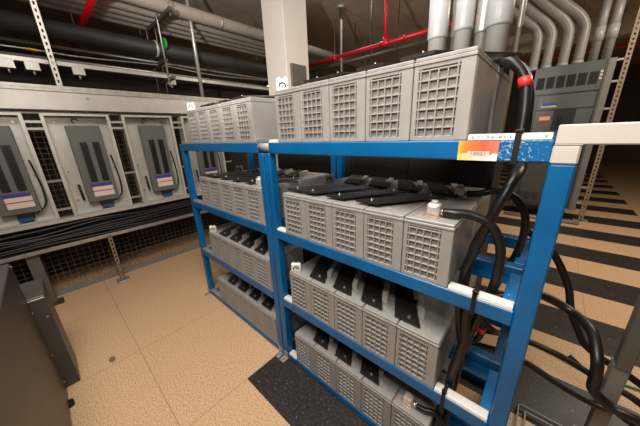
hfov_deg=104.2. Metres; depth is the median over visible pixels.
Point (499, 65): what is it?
power cable
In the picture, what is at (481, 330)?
power cable
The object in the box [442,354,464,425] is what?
power cable
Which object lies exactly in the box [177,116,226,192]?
panelboard
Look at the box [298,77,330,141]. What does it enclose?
battery
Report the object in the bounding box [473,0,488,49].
conduit
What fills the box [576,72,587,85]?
vent grille
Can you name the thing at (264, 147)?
tube
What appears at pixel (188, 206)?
cable
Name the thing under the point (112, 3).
pipe
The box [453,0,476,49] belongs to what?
conduit
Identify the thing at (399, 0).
rod
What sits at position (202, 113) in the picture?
battery
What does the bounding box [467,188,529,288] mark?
power cable
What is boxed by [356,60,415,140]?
battery
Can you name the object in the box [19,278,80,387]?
base cabinet
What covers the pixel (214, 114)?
battery
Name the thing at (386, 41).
pipe
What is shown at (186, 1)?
tube
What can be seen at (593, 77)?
vent grille
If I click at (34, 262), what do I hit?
stand
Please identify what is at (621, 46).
pipe
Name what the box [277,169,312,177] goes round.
battery
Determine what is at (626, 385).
ground wire
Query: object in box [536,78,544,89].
vent grille
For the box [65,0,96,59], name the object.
pipe
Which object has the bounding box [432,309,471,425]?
power cable
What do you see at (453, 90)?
battery
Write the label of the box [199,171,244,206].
battery
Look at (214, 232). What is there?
battery
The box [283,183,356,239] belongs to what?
battery
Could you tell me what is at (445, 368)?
battery
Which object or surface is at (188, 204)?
cable
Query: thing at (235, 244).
battery
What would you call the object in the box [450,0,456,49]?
conduit
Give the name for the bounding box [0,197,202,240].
cable
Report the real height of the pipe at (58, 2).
0.066 m
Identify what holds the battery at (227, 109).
on the rack at (185, 147)
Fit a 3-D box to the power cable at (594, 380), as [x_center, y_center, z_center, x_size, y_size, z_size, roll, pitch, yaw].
[1.366,0.866,0.858,1.490,0.860,0.261,11,22,36]
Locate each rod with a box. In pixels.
[370,0,371,64]
[396,0,399,61]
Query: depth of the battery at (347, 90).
1.00 m
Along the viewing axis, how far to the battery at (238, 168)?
2.34 m
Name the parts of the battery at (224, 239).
lid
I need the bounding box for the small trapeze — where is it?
[145,11,175,92]
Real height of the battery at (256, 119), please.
0.280 m
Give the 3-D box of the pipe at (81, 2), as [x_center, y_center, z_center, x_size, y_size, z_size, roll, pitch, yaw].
[-1.492,-2.520,3.542,0.066,0.066,9.500,13,23,40]
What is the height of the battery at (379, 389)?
0.272 m
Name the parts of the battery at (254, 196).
lid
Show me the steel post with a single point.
(619, 369)
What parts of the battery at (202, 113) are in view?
lid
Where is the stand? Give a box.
[0,110,248,305]
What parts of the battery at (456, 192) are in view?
lid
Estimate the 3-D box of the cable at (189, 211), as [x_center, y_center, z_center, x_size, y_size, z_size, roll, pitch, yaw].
[-2.438,0.216,2.776,0.035,0.051,3.601,13,23,40]
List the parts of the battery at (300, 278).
lid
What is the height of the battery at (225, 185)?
0.274 m
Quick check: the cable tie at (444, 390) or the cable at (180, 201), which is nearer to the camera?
the cable tie at (444, 390)
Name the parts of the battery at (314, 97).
lid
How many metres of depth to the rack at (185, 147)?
1.94 m
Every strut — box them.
[28,0,62,85]
[572,5,639,222]
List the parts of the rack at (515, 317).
post, post, post, post, painted post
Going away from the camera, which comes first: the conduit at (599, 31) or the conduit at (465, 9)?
the conduit at (465, 9)
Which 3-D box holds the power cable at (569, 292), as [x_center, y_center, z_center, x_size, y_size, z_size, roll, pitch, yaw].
[1.687,0.696,1.030,1.483,1.052,0.110,11,22,36]
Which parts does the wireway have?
trough lid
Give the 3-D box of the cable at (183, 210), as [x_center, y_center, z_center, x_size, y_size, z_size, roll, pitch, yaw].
[-2.441,0.186,2.768,0.040,0.050,3.601,13,23,40]
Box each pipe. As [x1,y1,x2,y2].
[0,9,321,82]
[16,0,336,73]
[40,0,345,71]
[64,0,355,71]
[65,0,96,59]
[96,0,364,71]
[118,0,369,70]
[258,20,474,85]
[309,0,475,66]
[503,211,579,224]
[524,42,639,62]
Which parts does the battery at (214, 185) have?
lid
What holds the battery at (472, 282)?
on the rack at (515, 317)
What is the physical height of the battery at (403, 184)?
0.272 m
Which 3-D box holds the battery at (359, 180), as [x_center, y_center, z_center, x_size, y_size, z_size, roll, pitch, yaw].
[0.273,-0.105,1.666,0.326,0.272,0.332,13,23,40]
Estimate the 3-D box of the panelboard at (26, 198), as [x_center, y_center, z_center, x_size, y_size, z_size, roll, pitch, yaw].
[-2.811,-0.358,2.193,0.128,0.983,0.500,13,23,40]
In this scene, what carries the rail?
attached to the small trapeze
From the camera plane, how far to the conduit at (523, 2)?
1.39 m
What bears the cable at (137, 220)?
on the stand
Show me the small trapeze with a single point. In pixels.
(163, 40)
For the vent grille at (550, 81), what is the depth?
3.96 m
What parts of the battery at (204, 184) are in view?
lid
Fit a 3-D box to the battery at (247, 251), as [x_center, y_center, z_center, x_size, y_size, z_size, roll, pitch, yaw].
[-0.491,0.323,2.056,0.326,0.272,0.332,13,23,40]
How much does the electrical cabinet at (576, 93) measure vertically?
2.230 m
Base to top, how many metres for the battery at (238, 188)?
0.274 m
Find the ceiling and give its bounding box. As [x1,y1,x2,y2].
[0,0,639,84]
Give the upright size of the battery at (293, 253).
0.272 m
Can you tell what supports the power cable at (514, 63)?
hanging from the rack at (515, 317)
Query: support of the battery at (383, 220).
on the rack at (515, 317)
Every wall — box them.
[6,51,255,84]
[277,154,502,319]
[504,64,639,162]
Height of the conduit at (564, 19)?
1.188 m
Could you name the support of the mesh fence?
on the floor
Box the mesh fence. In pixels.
[0,61,268,283]
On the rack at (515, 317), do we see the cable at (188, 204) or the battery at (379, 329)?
the battery at (379, 329)
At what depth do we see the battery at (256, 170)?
2.26 m
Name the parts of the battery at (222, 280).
lid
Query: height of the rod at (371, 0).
1.050 m
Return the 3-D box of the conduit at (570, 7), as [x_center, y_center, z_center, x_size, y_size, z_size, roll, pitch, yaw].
[3.604,-2.859,3.740,0.798,1.188,0.139,3,18,16]
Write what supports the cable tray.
on the stand
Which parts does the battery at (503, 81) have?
lid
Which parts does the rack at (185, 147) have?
post, post, post, post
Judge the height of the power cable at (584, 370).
0.533 m
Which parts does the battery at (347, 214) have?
lid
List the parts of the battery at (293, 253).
lid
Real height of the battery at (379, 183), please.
0.272 m
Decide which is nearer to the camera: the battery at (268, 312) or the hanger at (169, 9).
the battery at (268, 312)
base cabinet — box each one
[0,264,74,425]
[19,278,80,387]
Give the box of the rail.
[0,54,268,90]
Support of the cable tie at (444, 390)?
attached to the rack at (515, 317)
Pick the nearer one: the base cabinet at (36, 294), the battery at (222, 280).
the base cabinet at (36, 294)
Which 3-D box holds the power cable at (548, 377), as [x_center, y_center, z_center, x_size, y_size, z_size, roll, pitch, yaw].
[1.519,1.010,1.020,1.597,0.472,0.158,10,21,33]
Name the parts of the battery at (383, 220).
lid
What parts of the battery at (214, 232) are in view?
lid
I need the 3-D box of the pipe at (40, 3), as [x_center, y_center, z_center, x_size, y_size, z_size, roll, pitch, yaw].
[-1.716,-2.572,3.736,0.066,0.066,9.500,13,23,40]
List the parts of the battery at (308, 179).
lid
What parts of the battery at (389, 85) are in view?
lid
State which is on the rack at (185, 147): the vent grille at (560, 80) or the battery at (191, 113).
the battery at (191, 113)
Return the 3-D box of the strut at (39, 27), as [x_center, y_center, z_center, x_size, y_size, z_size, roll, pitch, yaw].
[-2.456,-1.904,2.098,0.033,1.510,0.048,13,23,40]
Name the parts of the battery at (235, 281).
lid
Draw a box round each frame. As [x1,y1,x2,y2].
[515,402,561,425]
[555,122,639,144]
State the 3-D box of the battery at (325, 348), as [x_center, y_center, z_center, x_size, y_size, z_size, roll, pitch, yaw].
[0.082,0.905,1.718,0.326,0.272,0.332,13,23,40]
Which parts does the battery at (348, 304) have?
lid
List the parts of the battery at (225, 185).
lid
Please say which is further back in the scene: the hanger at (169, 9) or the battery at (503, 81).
the hanger at (169, 9)
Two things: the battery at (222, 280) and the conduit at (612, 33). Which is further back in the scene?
the conduit at (612, 33)
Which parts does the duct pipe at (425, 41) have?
hanger rod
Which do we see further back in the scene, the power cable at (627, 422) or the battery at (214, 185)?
the battery at (214, 185)
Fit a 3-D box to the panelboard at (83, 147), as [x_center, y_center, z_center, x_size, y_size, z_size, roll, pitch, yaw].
[-2.408,-0.509,2.618,0.128,0.983,0.500,13,23,40]
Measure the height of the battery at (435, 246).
0.302 m
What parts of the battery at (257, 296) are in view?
lid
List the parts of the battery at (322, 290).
lid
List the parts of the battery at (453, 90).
lid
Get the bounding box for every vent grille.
[522,191,529,198]
[531,192,538,199]
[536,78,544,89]
[545,76,555,88]
[555,75,565,87]
[565,74,576,86]
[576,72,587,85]
[587,71,599,84]
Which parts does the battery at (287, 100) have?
lid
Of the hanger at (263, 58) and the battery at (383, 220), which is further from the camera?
the hanger at (263, 58)
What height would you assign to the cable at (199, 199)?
0.067 m
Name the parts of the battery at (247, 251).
lid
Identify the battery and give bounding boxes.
[186,102,201,143]
[196,104,212,142]
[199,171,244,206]
[207,102,224,142]
[208,172,256,210]
[209,223,245,259]
[217,272,233,304]
[218,174,259,214]
[218,223,256,266]
[219,99,238,142]
[226,274,243,312]
[229,227,266,273]
[230,176,284,219]
[232,95,277,142]
[236,165,250,171]
[237,281,254,322]
[240,231,266,281]
[243,176,301,224]
[246,167,281,173]
[248,288,290,332]
[254,239,303,290]
[261,290,306,343]
[274,77,301,142]
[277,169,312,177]
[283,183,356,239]
[285,170,328,186]
[289,255,339,314]
[295,322,317,373]
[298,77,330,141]
[300,185,375,247]
[310,255,362,328]
[313,328,338,390]
[322,71,366,141]
[323,173,369,183]
[325,189,407,258]
[333,263,389,344]
[335,341,364,410]
[344,175,394,189]
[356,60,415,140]
[356,193,446,271]
[360,356,403,425]
[361,272,421,364]
[368,177,416,193]
[391,372,445,425]
[394,283,455,388]
[397,179,449,194]
[400,46,521,140]
[401,199,476,287]
[426,181,490,241]
[441,358,451,374]
[451,270,476,338]
[488,66,510,133]
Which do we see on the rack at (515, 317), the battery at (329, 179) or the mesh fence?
the battery at (329, 179)
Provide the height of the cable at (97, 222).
0.063 m
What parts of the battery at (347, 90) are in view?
lid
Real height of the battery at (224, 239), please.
0.272 m
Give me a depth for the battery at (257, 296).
2.05 m
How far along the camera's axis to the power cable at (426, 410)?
1.15 m
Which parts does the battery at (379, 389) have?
lid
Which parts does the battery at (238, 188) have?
lid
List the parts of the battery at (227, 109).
lid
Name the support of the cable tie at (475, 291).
attached to the rack at (515, 317)
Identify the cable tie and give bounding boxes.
[440,383,448,408]
[469,285,480,314]
[510,129,523,163]
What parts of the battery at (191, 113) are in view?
lid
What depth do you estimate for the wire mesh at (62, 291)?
3.02 m
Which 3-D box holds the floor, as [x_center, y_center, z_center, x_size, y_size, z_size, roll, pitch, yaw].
[3.228,-0.324,5.889,16.000,0.050,19.000,13,23,40]
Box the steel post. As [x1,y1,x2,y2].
[573,294,639,425]
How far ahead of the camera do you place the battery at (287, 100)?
1.23 m
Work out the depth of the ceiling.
5.10 m
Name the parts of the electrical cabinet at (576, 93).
gutter door, door, panel, trim, gutter door, corner trim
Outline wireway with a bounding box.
[0,81,225,114]
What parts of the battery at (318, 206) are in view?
lid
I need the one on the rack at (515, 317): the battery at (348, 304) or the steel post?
the battery at (348, 304)
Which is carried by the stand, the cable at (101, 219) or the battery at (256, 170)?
the cable at (101, 219)
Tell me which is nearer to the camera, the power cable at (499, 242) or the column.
the power cable at (499, 242)
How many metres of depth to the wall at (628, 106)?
9.93 m
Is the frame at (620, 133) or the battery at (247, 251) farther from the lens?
the battery at (247, 251)
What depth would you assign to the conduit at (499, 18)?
1.32 m
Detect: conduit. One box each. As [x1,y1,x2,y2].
[0,36,267,79]
[0,51,268,87]
[337,3,344,71]
[427,0,450,50]
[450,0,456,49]
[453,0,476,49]
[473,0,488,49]
[483,0,515,69]
[502,0,526,132]
[513,5,542,71]
[515,0,557,68]
[531,0,574,65]
[551,0,590,63]
[587,0,612,61]
[600,0,626,59]
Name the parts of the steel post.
post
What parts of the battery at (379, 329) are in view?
lid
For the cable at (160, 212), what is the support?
on the stand
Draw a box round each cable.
[0,44,267,80]
[0,197,198,236]
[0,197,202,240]
[0,199,200,242]
[0,201,180,237]
[0,202,190,244]
[0,203,190,246]
[0,204,191,249]
[0,206,189,247]
[0,207,191,250]
[0,209,192,255]
[0,209,200,257]
[0,210,183,252]
[6,204,188,241]
[14,211,189,254]
[45,217,124,236]
[416,403,444,425]
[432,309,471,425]
[442,208,505,353]
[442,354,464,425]
[455,56,532,341]
[457,61,534,367]
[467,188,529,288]
[472,317,485,343]
[472,342,637,425]
[473,287,500,334]
[476,328,639,407]
[495,292,639,425]
[528,229,639,387]
[568,355,635,425]
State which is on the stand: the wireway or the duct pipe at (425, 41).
the wireway
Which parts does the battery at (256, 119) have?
lid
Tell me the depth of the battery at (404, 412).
1.22 m
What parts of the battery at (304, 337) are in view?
lid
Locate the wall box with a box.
[290,63,306,85]
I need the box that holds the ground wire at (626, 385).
[625,384,639,390]
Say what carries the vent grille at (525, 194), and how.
attached to the electrical cabinet at (576, 93)
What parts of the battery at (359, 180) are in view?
lid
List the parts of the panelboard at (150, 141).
breaker plate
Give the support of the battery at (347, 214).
on the rack at (515, 317)
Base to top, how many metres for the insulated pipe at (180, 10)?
0.142 m
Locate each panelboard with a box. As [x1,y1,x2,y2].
[0,112,59,229]
[38,113,132,215]
[118,115,186,202]
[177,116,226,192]
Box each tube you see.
[185,0,203,96]
[257,143,268,151]
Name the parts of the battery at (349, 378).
lid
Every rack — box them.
[179,140,336,357]
[264,132,581,425]
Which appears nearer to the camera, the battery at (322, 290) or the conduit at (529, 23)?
the battery at (322, 290)
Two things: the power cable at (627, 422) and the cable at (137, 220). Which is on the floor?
the power cable at (627, 422)
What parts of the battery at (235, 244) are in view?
lid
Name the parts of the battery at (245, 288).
lid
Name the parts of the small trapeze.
rod, rod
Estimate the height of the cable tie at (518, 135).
0.091 m
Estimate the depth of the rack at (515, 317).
0.92 m
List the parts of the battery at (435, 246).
lid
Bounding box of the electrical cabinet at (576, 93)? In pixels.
[510,57,617,209]
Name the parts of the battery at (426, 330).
lid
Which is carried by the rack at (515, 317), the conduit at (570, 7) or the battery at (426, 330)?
the battery at (426, 330)
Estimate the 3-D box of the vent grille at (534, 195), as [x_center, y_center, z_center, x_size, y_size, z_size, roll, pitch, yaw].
[3.826,-0.301,4.440,0.095,0.133,0.004,13,23,40]
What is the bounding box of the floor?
[48,161,639,425]
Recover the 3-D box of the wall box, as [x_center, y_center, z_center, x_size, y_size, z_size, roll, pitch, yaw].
[-0.290,-1.874,3.405,0.030,0.270,0.270,13,23,40]
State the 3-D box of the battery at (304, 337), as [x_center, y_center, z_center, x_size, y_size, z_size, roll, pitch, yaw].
[0.006,0.902,1.790,0.176,0.242,0.332,13,23,40]
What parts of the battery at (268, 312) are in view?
lid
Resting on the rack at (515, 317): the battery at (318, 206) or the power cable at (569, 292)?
the battery at (318, 206)
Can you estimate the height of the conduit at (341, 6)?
3.600 m
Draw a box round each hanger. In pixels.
[139,0,172,38]
[251,16,265,62]
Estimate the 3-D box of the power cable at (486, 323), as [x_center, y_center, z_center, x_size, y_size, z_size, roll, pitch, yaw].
[0.758,0.459,1.087,0.229,0.323,0.108,-10,19,-22]
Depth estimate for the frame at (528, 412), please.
1.39 m
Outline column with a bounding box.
[261,0,308,226]
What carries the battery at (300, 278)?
on the rack at (515, 317)
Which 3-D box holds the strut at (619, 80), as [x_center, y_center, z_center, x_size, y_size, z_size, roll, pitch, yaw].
[4.341,-1.567,3.705,0.200,3.550,0.140,13,23,40]
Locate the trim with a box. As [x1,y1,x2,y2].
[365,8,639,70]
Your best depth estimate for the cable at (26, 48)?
2.79 m
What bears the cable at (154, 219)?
on the stand
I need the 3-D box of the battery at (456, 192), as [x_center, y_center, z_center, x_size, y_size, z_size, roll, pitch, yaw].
[0.670,-0.026,1.317,0.326,0.302,0.332,13,23,40]
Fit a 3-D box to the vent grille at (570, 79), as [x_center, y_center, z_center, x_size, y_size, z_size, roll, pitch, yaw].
[3.833,-2.025,3.808,0.095,0.170,0.006,13,23,40]
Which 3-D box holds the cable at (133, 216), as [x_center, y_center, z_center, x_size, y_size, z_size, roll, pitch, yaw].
[-2.418,0.125,2.724,0.037,0.063,3.601,13,23,40]
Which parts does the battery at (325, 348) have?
lid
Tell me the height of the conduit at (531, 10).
1.188 m
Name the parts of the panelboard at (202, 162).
breaker plate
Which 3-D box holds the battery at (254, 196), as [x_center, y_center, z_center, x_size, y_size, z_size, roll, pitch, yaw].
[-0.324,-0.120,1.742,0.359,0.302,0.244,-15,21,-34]
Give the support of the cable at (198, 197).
on the stand
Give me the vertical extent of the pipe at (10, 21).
0.174 m
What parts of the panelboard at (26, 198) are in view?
breaker plate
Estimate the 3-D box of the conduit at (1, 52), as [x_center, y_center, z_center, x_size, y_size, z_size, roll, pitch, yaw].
[-1.135,-2.235,4.372,0.032,0.032,10.000,13,23,40]
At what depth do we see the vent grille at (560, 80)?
3.88 m
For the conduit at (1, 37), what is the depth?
2.95 m
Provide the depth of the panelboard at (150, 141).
3.03 m
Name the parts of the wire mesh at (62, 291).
rail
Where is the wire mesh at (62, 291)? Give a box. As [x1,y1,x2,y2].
[0,116,265,295]
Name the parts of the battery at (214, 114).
lid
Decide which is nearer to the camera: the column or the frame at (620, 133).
the frame at (620, 133)
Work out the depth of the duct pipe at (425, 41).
4.38 m
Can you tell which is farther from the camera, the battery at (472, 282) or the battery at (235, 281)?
the battery at (235, 281)
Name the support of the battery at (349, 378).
on the rack at (515, 317)
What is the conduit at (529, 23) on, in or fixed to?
attached to the electrical cabinet at (576, 93)
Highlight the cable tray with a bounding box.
[0,210,202,259]
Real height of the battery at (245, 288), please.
0.272 m
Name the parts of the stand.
stand post, plate, rail, sill rail, rail, perforated leg, plate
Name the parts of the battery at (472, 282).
lid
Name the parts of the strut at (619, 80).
plate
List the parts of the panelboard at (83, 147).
breaker plate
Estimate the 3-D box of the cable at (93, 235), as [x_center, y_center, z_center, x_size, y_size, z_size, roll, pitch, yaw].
[-2.414,0.219,2.755,0.039,0.052,3.600,13,23,40]
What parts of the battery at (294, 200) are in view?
lid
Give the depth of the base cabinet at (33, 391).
1.10 m
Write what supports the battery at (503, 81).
on the rack at (515, 317)
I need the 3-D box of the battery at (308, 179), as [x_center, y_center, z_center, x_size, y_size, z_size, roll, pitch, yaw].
[-0.149,-0.204,2.033,0.326,0.272,0.332,13,23,40]
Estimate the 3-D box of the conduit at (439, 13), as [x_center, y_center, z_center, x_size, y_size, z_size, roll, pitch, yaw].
[0.722,-1.518,1.437,0.116,2.099,0.116,13,23,40]
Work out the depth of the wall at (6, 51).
6.91 m

